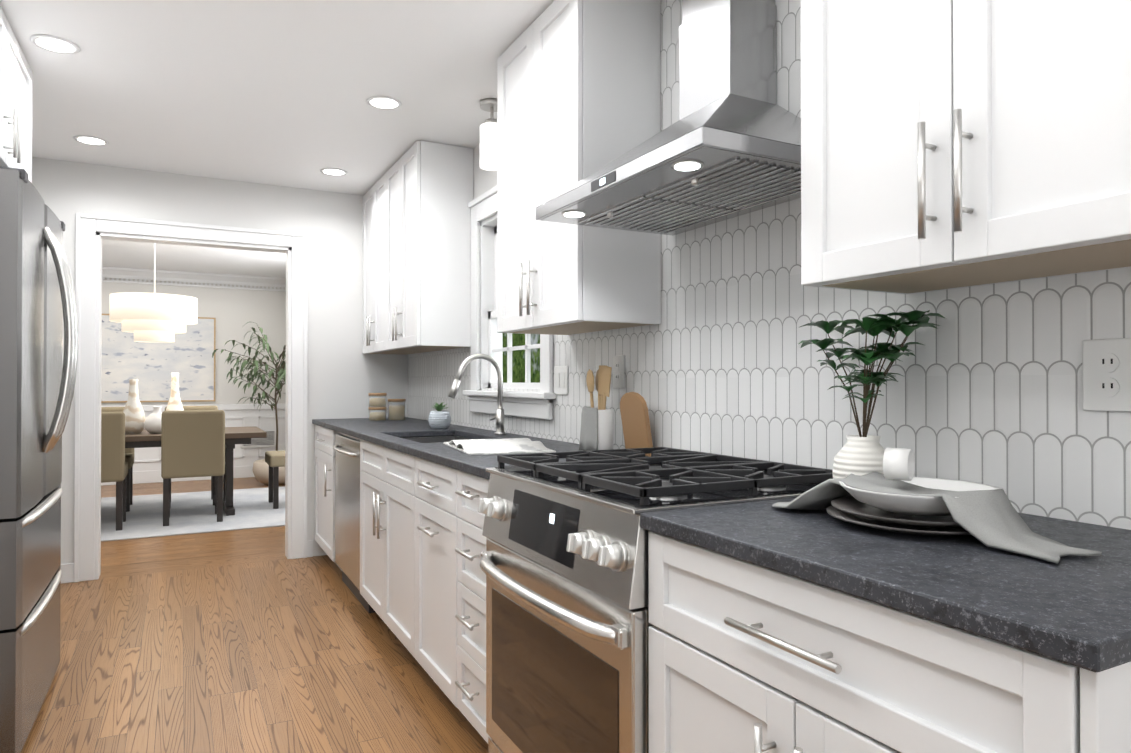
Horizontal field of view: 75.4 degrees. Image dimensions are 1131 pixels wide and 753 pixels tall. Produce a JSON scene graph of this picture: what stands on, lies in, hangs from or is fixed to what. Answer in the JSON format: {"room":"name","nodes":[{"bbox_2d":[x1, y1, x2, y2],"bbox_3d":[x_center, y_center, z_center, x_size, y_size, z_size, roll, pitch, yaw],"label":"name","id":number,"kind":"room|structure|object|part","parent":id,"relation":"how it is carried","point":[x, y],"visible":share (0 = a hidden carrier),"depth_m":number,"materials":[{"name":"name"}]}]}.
{"room":"kitchen","nodes":[
{"label":"kitchen","id":0,"kind":"room"},
{"bbox_2d":[101,277,285,405],"bbox_3d":[-5.187,0.000,8.313,4.300,2.450,0.120,0,0,-28],"label":"wall","id":1,"kind":"structure","parent":0,"point":[233,312],"depth_m":8.87,"materials":[{"name":"white paint"}]},
{"bbox_2d":[101,314,215,402],"bbox_3d":[-4.831,-0.204,8.410,1.460,1.000,0.038,0,0,-28],"label":"framed artwork","id":2,"kind":"object","parent":1,"relation":"attached to","point":[151,367],"visible":0.44,"depth_m":8.46,"materials":[{"name":"white paper"}]},
{"bbox_2d":[101,466,254,485],"bbox_3d":[-5.159,1.154,8.242,4.230,0.140,0.017,0,0,-28],"label":"baseboard","id":3,"kind":"structure","parent":1,"relation":"attached to","point":[154,476],"depth_m":8.48,"materials":[{"name":"white paint"}]},
{"bbox_2d":[101,403,285,470],"bbox_3d":[-5.090,0.707,8.274,4.439,0.755,0.030,0,0,-28],"label":"trim","id":4,"kind":"structure","parent":1,"relation":"attached to","point":[236,415],"depth_m":8.89,"materials":[{"name":"white paint"}]},
{"bbox_2d":[102,267,285,291],"bbox_3d":[-5.138,-1.146,8.229,4.298,0.160,0.090,0,0,-28],"label":"crown molding","id":5,"kind":"structure","parent":1,"relation":"attached to","point":[131,274],"depth_m":8.62,"materials":[{"name":"white paint"}]},
{"bbox_2d":[241,431,275,447],"bbox_3d":[-3.756,0.770,8.960,0.400,0.200,0.016,0,0,-28],"label":"air vent","id":6,"kind":"object","parent":1,"relation":"attached to","point":[269,440],"visible":0.56,"depth_m":8.98,"materials":[{"name":"silver metal"}]},
{"bbox_2d":[32,157,407,563],"bbox_3d":[-3.049,-0.030,4.241,4.300,2.450,0.120,0,0,-28],"label":"wall","id":7,"kind":"structure","parent":0,"point":[346,376],"depth_m":4.87,"materials":[{"name":"white paint"}]},
{"bbox_2d":[61,563,73,583],"bbox_3d":[-3.103,1.139,4.125,0.561,0.110,0.017,0,0,-28],"label":"baseboard","id":8,"kind":"structure","parent":7,"relation":"attached to","point":[67,570],"depth_m":4.24,"materials":[{"name":"white paint"}]},
{"bbox_2d":[74,213,307,582],"bbox_3d":[-2.316,0.124,4.620,1.288,2.147,0.164,0,0,-28],"label":"door frame","id":9,"kind":"structure","parent":7,"relation":"attached to","point":[92,231],"depth_m":4.42,"materials":[{"name":"white paint"}]},
{"bbox_2d":[20,477,487,752],"bbox_3d":[-2.463,1.226,3.116,4.540,0.080,11.840,0,0,-28],"label":"floor","id":10,"kind":"structure","parent":0,"point":[255,640],"depth_m":3.04,"materials":[{"name":"brown wood"}]},
{"bbox_2d":[0,166,77,752],"bbox_3d":[-2.113,0.276,2.471,0.772,1.812,0.920,0,0,-28],"label":"fridge","id":11,"kind":"object","parent":10,"relation":"on","point":[38,306],"visible":1,"depth_m":2.34,"materials":[{"name":"grey metal"}]},
{"bbox_2d":[101,486,284,541],"bbox_3d":[-3.710,1.206,6.459,3.200,0.010,2.320,0,0,-28],"label":"rug","id":12,"kind":"object","parent":10,"relation":"on","point":[192,512],"visible":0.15,"depth_m":6.32,"materials":[{"name":"white fabric"}]},
{"bbox_2d":[101,412,127,530],"bbox_3d":[-3.737,0.736,5.782,0.460,0.920,0.500,0,0,-28],"label":"dining chair","id":13,"kind":"object","parent":12,"relation":"on","point":[114,466],"visible":0.44,"depth_m":5.65,"materials":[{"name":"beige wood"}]},
{"bbox_2d":[101,407,133,511],"bbox_3d":[-4.169,0.742,6.606,0.460,0.920,0.500,0,0,-28],"label":"dining chair","id":14,"kind":"object","parent":12,"relation":"on","point":[129,455],"visible":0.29,"depth_m":6.74,"materials":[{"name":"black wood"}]},
{"bbox_2d":[165,405,217,507],"bbox_3d":[-3.541,0.744,6.936,0.460,0.920,0.500,0,0,-28],"label":"dining chair","id":15,"kind":"object","parent":12,"relation":"on","point":[213,407],"visible":0.19,"depth_m":7.08,"materials":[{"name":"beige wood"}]},
{"bbox_2d":[161,410,224,525],"bbox_3d":[-3.122,0.738,6.139,0.460,0.920,0.500,0,0,-28],"label":"dining chair","id":16,"kind":"object","parent":12,"relation":"on","point":[192,443],"visible":1,"depth_m":5.92,"materials":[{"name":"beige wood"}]},
{"bbox_2d":[125,426,266,515],"bbox_3d":[-3.595,0.843,6.393,1.740,0.714,0.950,0,0,-28],"label":"dining table","id":17,"kind":"object","parent":12,"relation":"on","point":[144,438],"visible":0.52,"depth_m":6.34,"materials":[{"name":"brown wood"}]},
{"bbox_2d":[123,379,145,433],"bbox_3d":[-3.669,0.253,6.217,0.190,0.460,0.190,0,0,-28],"label":"vase","id":18,"kind":"object","parent":17,"relation":"on","point":[133,411],"visible":0.96,"depth_m":6.17,"materials":[{"name":"white ceramic"}]},
{"bbox_2d":[144,406,161,433],"bbox_3d":[-3.464,0.368,6.211,0.200,0.230,0.200,0,0,-28],"label":"round vase","id":19,"kind":"object","parent":17,"relation":"on","point":[152,423],"visible":0.77,"depth_m":6.14,"materials":[{"name":"white ceramic"}]},
{"bbox_2d":[166,373,183,410],"bbox_3d":[-3.488,0.226,6.538,0.176,0.520,0.176,0,0,-28],"label":"vase","id":20,"kind":"object","parent":17,"relation":"on","point":[174,403],"visible":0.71,"depth_m":6.51,"materials":[{"name":"white ceramic"}]},
{"bbox_2d":[265,450,284,508],"bbox_3d":[-2.557,0.744,6.933,0.500,0.920,0.460,0,0,-28],"label":"dining chair","id":21,"kind":"object","parent":12,"relation":"on","point":[274,460],"visible":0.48,"depth_m":6.66,"materials":[{"name":"beige fabric"}]},
{"bbox_2d":[212,322,285,484],"bbox_3d":[-3.435,0.316,8.285,1.011,1.815,1.288,0,0,-28],"label":"potted tree","id":22,"kind":"object","parent":10,"relation":"on","point":[261,471],"visible":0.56,"depth_m":8.23,"materials":[{"name":"green plant"}]},
{"bbox_2d":[333,434,374,612],"bbox_3d":[-0.937,0.763,4.101,0.666,0.862,0.712,0,0,-28],"label":"dishwasher","id":23,"kind":"object","parent":10,"relation":"on","point":[346,449],"visible":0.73,"depth_m":3.94,"materials":[{"name":"grey metal"}]},
{"bbox_2d":[314,425,441,580],"bbox_3d":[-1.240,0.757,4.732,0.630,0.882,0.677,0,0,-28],"label":"base cabinet","id":24,"kind":"object","parent":10,"relation":"on","point":[383,469],"depth_m":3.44,"materials":[{"name":"white wood"}]},
{"bbox_2d":[406,454,445,694],"bbox_3d":[-0.198,0.743,2.749,0.630,0.882,0.538,0,0,-28],"label":"base cabinet","id":25,"kind":"object","parent":10,"relation":"on","point":[425,479],"depth_m":2.67,"materials":[{"name":"white wood"}]},
{"bbox_2d":[446,466,488,742],"bbox_3d":[-0.013,0.740,2.396,0.630,0.882,0.376,0,0,-28],"label":"base cabinet","id":26,"kind":"object","parent":10,"relation":"on","point":[465,541],"depth_m":2.29,"materials":[{"name":"white wood"}]},
{"bbox_2d":[477,447,832,752],"bbox_3d":[0.206,0.684,1.861,0.720,0.926,0.766,0,0,-28],"label":"range","id":27,"kind":"object","parent":10,"relation":"on","point":[564,563],"visible":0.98,"depth_m":1.65,"materials":[{"name":"silver metal"}]},
{"bbox_2d":[648,531,1130,752],"bbox_3d":[0.615,0.731,1.200,0.630,0.882,0.777,0,0,-28],"label":"base cabinet","id":28,"kind":"object","parent":10,"relation":"on","point":[746,657],"depth_m":1.00,"materials":[{"name":"white wood"}]},
{"bbox_2d":[312,417,1130,672],"bbox_3d":[-0.305,0.286,2.939,0.645,0.030,4.725,0,0,-28],"label":"countertop","id":29,"kind":"structure","parent":28,"relation":"on","point":[1073,610],"depth_m":1.01,"materials":[{"name":"grey stone"}]},
{"bbox_2d":[368,393,405,420],"bbox_3d":[-1.141,0.194,4.682,0.234,0.177,0.114,0,0,-23],"label":"jars","id":30,"kind":"object","parent":29,"relation":"on","point":[397,412],"visible":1,"depth_m":4.64,"materials":[{"name":"clear glass"}]},
{"bbox_2d":[404,436,469,442],"bbox_3d":[-0.578,0.416,3.389,0.393,0.220,0.728,0,0,-28],"label":"sink","id":31,"kind":"object","parent":29,"relation":"in","point":[433,439],"visible":0.02,"depth_m":3.74,"materials":[{"name":"silver metal"}]},
{"bbox_2d":[428,402,450,428],"bbox_3d":[-0.666,0.204,3.884,0.127,0.145,0.142,0,0,-28],"label":"succulent pot","id":32,"kind":"object","parent":29,"relation":"on","point":[439,418],"visible":1,"depth_m":3.83,"materials":[{"name":"grey ceramic"}]},
{"bbox_2d":[448,354,505,434],"bbox_3d":[-0.432,0.083,3.452,0.284,0.381,0.145,0,0,-28],"label":"faucet","id":33,"kind":"object","parent":29,"relation":"on","point":[499,416],"visible":1,"depth_m":3.44,"materials":[{"name":"silver metal"}]},
{"bbox_2d":[443,438,555,454],"bbox_3d":[-0.264,0.255,2.764,0.306,0.027,0.506,0,0,-20],"label":"open book","id":34,"kind":"object","parent":29,"relation":"on","point":[496,446],"visible":1,"depth_m":2.64,"materials":[{"name":"white paper"}]},
{"bbox_2d":[579,365,612,450],"bbox_3d":[0.114,0.114,2.605,0.124,0.308,0.156,0,0,-28],"label":"utensil crock","id":35,"kind":"object","parent":29,"relation":"on","point":[596,432],"visible":0.88,"depth_m":2.57,"materials":[{"name":"white ceramic"}]},
{"bbox_2d":[620,392,652,456],"bbox_3d":[0.237,0.158,2.474,0.050,0.214,0.150,0,0,-28],"label":"cutting board","id":36,"kind":"object","parent":29,"relation":"on","point":[635,420],"visible":0.88,"depth_m":2.46,"materials":[{"name":"brown wood"}]},
{"bbox_2d":[799,310,944,478],"bbox_3d":[0.633,0.061,1.579,0.265,0.397,0.336,0,0,-28],"label":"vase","id":37,"kind":"object","parent":29,"relation":"on","point":[860,454],"visible":0.94,"depth_m":1.54,"materials":[{"name":"green plant"}]},
{"bbox_2d":[772,448,1101,563],"bbox_3d":[0.617,0.192,1.259,0.300,0.131,0.529,0,0,-28],"label":"plate stack","id":38,"kind":"object","parent":29,"relation":"on","point":[896,496],"visible":1,"depth_m":1.20,"materials":[{"name":"grey ceramic"}]},
{"bbox_2d":[0,0,553,277],"bbox_3d":[-2.463,-1.304,3.135,4.540,0.080,11.840,0,0,-28],"label":"ceiling","id":39,"kind":"structure","parent":0,"point":[276,92],"depth_m":3.18,"materials":[{"name":"white paint"}]},
{"bbox_2d":[30,34,80,53],"bbox_3d":[-1.941,-1.263,2.787,0.159,0.006,0.159,0,-1,38],"label":"recessed light","id":40,"kind":"object","parent":39,"relation":"in","point":[55,44],"depth_m":2.78,"materials":[{"name":"white paint"}]},
{"bbox_2d":[73,135,108,145],"bbox_3d":[-2.523,-1.255,3.894,0.159,0.006,0.159,0,-1,-34],"label":"recessed light","id":41,"kind":"object","parent":39,"relation":"in","point":[91,140],"depth_m":3.89,"materials":[{"name":"white paint"}]},
{"bbox_2d":[109,243,196,342],"bbox_3d":[-3.592,-0.771,6.401,0.670,0.934,0.670,0,0,-28],"label":"dining pendant light","id":42,"kind":"object","parent":39,"relation":"hanging from","point":[154,317],"visible":0.98,"depth_m":6.17,"materials":[{"name":"white fabric"}]},
{"bbox_2d":[320,168,346,175],"bbox_3d":[-1.416,-1.250,4.475,0.159,0.006,0.159,0,-1,-34],"label":"recessed light","id":43,"kind":"object","parent":39,"relation":"in","point":[329,171],"depth_m":4.46,"materials":[{"name":"white paint"}]},
{"bbox_2d":[366,96,401,109],"bbox_3d":[-0.835,-1.259,3.368,0.159,0.006,0.159,0,-1,38],"label":"recessed light","id":44,"kind":"object","parent":39,"relation":"in","point":[380,102],"depth_m":3.36,"materials":[{"name":"white paint"}]},
{"bbox_2d":[480,98,496,170],"bbox_3d":[-0.338,-1.111,3.368,0.112,0.299,0.112,0,0,-28],"label":"light","id":45,"kind":"object","parent":39,"relation":"hanging from","point":[488,144],"visible":0.75,"depth_m":3.32,"materials":[{"name":"white glass"}]},
{"bbox_2d":[408,0,1130,529],"bbox_3d":[0.563,-0.046,2.116,0.120,2.450,7.000,0,0,-28],"label":"wall","id":46,"kind":"structure","parent":0,"point":[986,388],"depth_m":1.85,"materials":[{"name":"white tile"}]},
{"bbox_2d":[362,177,415,354],"bbox_3d":[-1.092,-0.703,4.798,0.318,1.089,0.717,0,0,-28],"label":"upper cabinet","id":47,"kind":"object","parent":46,"relation":"attached to","point":[372,200],"depth_m":4.77,"materials":[{"name":"white wood"}]},
{"bbox_2d":[382,141,472,352],"bbox_3d":[-0.813,-0.707,4.266,0.318,1.089,0.717,0,0,-28],"label":"upper cabinet","id":48,"kind":"object","parent":46,"relation":"attached to","point":[416,265],"depth_m":3.98,"materials":[{"name":"white wood"}]},
{"bbox_2d":[463,185,556,419],"bbox_3d":[-0.249,-0.383,3.601,0.180,1.145,1.020,0,0,-28],"label":"window","id":49,"kind":"structure","parent":46,"relation":"in","point":[537,405],"depth_m":3.90,"materials":[{"name":"white paint"}]},
{"bbox_3d":[-0.216,-0.370,3.619,0.065,0.880,0.739,0,0,-28],"label":"window sash","id":50,"kind":"part","parent":49,"relation":"part of","materials":[{"name":"white wood"}]},
{"bbox_2d":[554,366,567,394],"bbox_3d":[-0.021,0.016,3.086,0.009,0.120,0.120,0,0,-28],"label":"switch plate","id":51,"kind":"object","parent":46,"relation":"attached to","point":[560,380],"visible":1,"depth_m":3.08,"materials":[{"name":"white plastic"}]},
{"bbox_2d":[497,0,660,334],"bbox_3d":[0.007,-0.718,2.663,0.355,1.090,0.665,0,0,-28],"label":"upper cabinet","id":52,"kind":"object","parent":46,"relation":"attached to","point":[578,90],"visible":0.96,"depth_m":2.43,"materials":[{"name":"white wood"}]},
{"bbox_2d":[613,355,624,387],"bbox_3d":[0.193,-0.017,2.679,0.010,0.120,0.075,0,0,-28],"label":"electrical outlet","id":53,"kind":"object","parent":46,"relation":"attached to","point":[618,371],"visible":1,"depth_m":2.67,"materials":[{"name":"white plastic"}]},
{"bbox_2d":[536,0,800,235],"bbox_3d":[0.312,-0.857,1.929,0.499,0.825,0.782,0,0,-28],"label":"range hood","id":54,"kind":"object","parent":46,"relation":"attached to","point":[727,145],"visible":0.88,"depth_m":1.91,"materials":[{"name":"silver metal"}]},
{"bbox_2d":[801,0,1130,293],"bbox_3d":[0.749,-0.729,1.252,0.355,1.090,0.657,0,0,-28],"label":"upper cabinet","id":55,"kind":"object","parent":46,"relation":"attached to","point":[949,144],"visible":1,"depth_m":1.19,"materials":[{"name":"white wood"}]},
{"bbox_2d":[1082,338,1130,411],"bbox_3d":[0.937,-0.003,1.262,0.010,0.125,0.085,0,0,-28],"label":"electrical outlet","id":56,"kind":"object","parent":46,"relation":"attached to","point":[1106,374],"visible":1,"depth_m":1.26,"materials":[{"name":"white plastic"}]},
{"bbox_3d":[-1.801,-0.055,0.875,0.120,2.450,7.000,0,0,-28],"label":"wall","id":57,"kind":"structure","parent":0,"visible":0},
{"bbox_2d":[0,6,31,182],"bbox_3d":[-2.203,-1.007,2.445,0.615,0.516,1.020,0,0,-28],"label":"upper cabinet","id":58,"kind":"object","parent":57,"relation":"attached to","point":[15,111],"visible":0.9,"depth_m":2.69,"materials":[{"name":"white wood"}]},
{"label":"outside","id":59,"kind":"structure","parent":0,"visible":0},
{"bbox_2d":[503,333,539,382],"bbox_3d":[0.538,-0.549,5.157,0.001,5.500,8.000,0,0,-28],"label":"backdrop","id":60,"kind":"structure","parent":59,"point":[518,366],"depth_m":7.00,"materials":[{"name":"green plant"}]}
]}

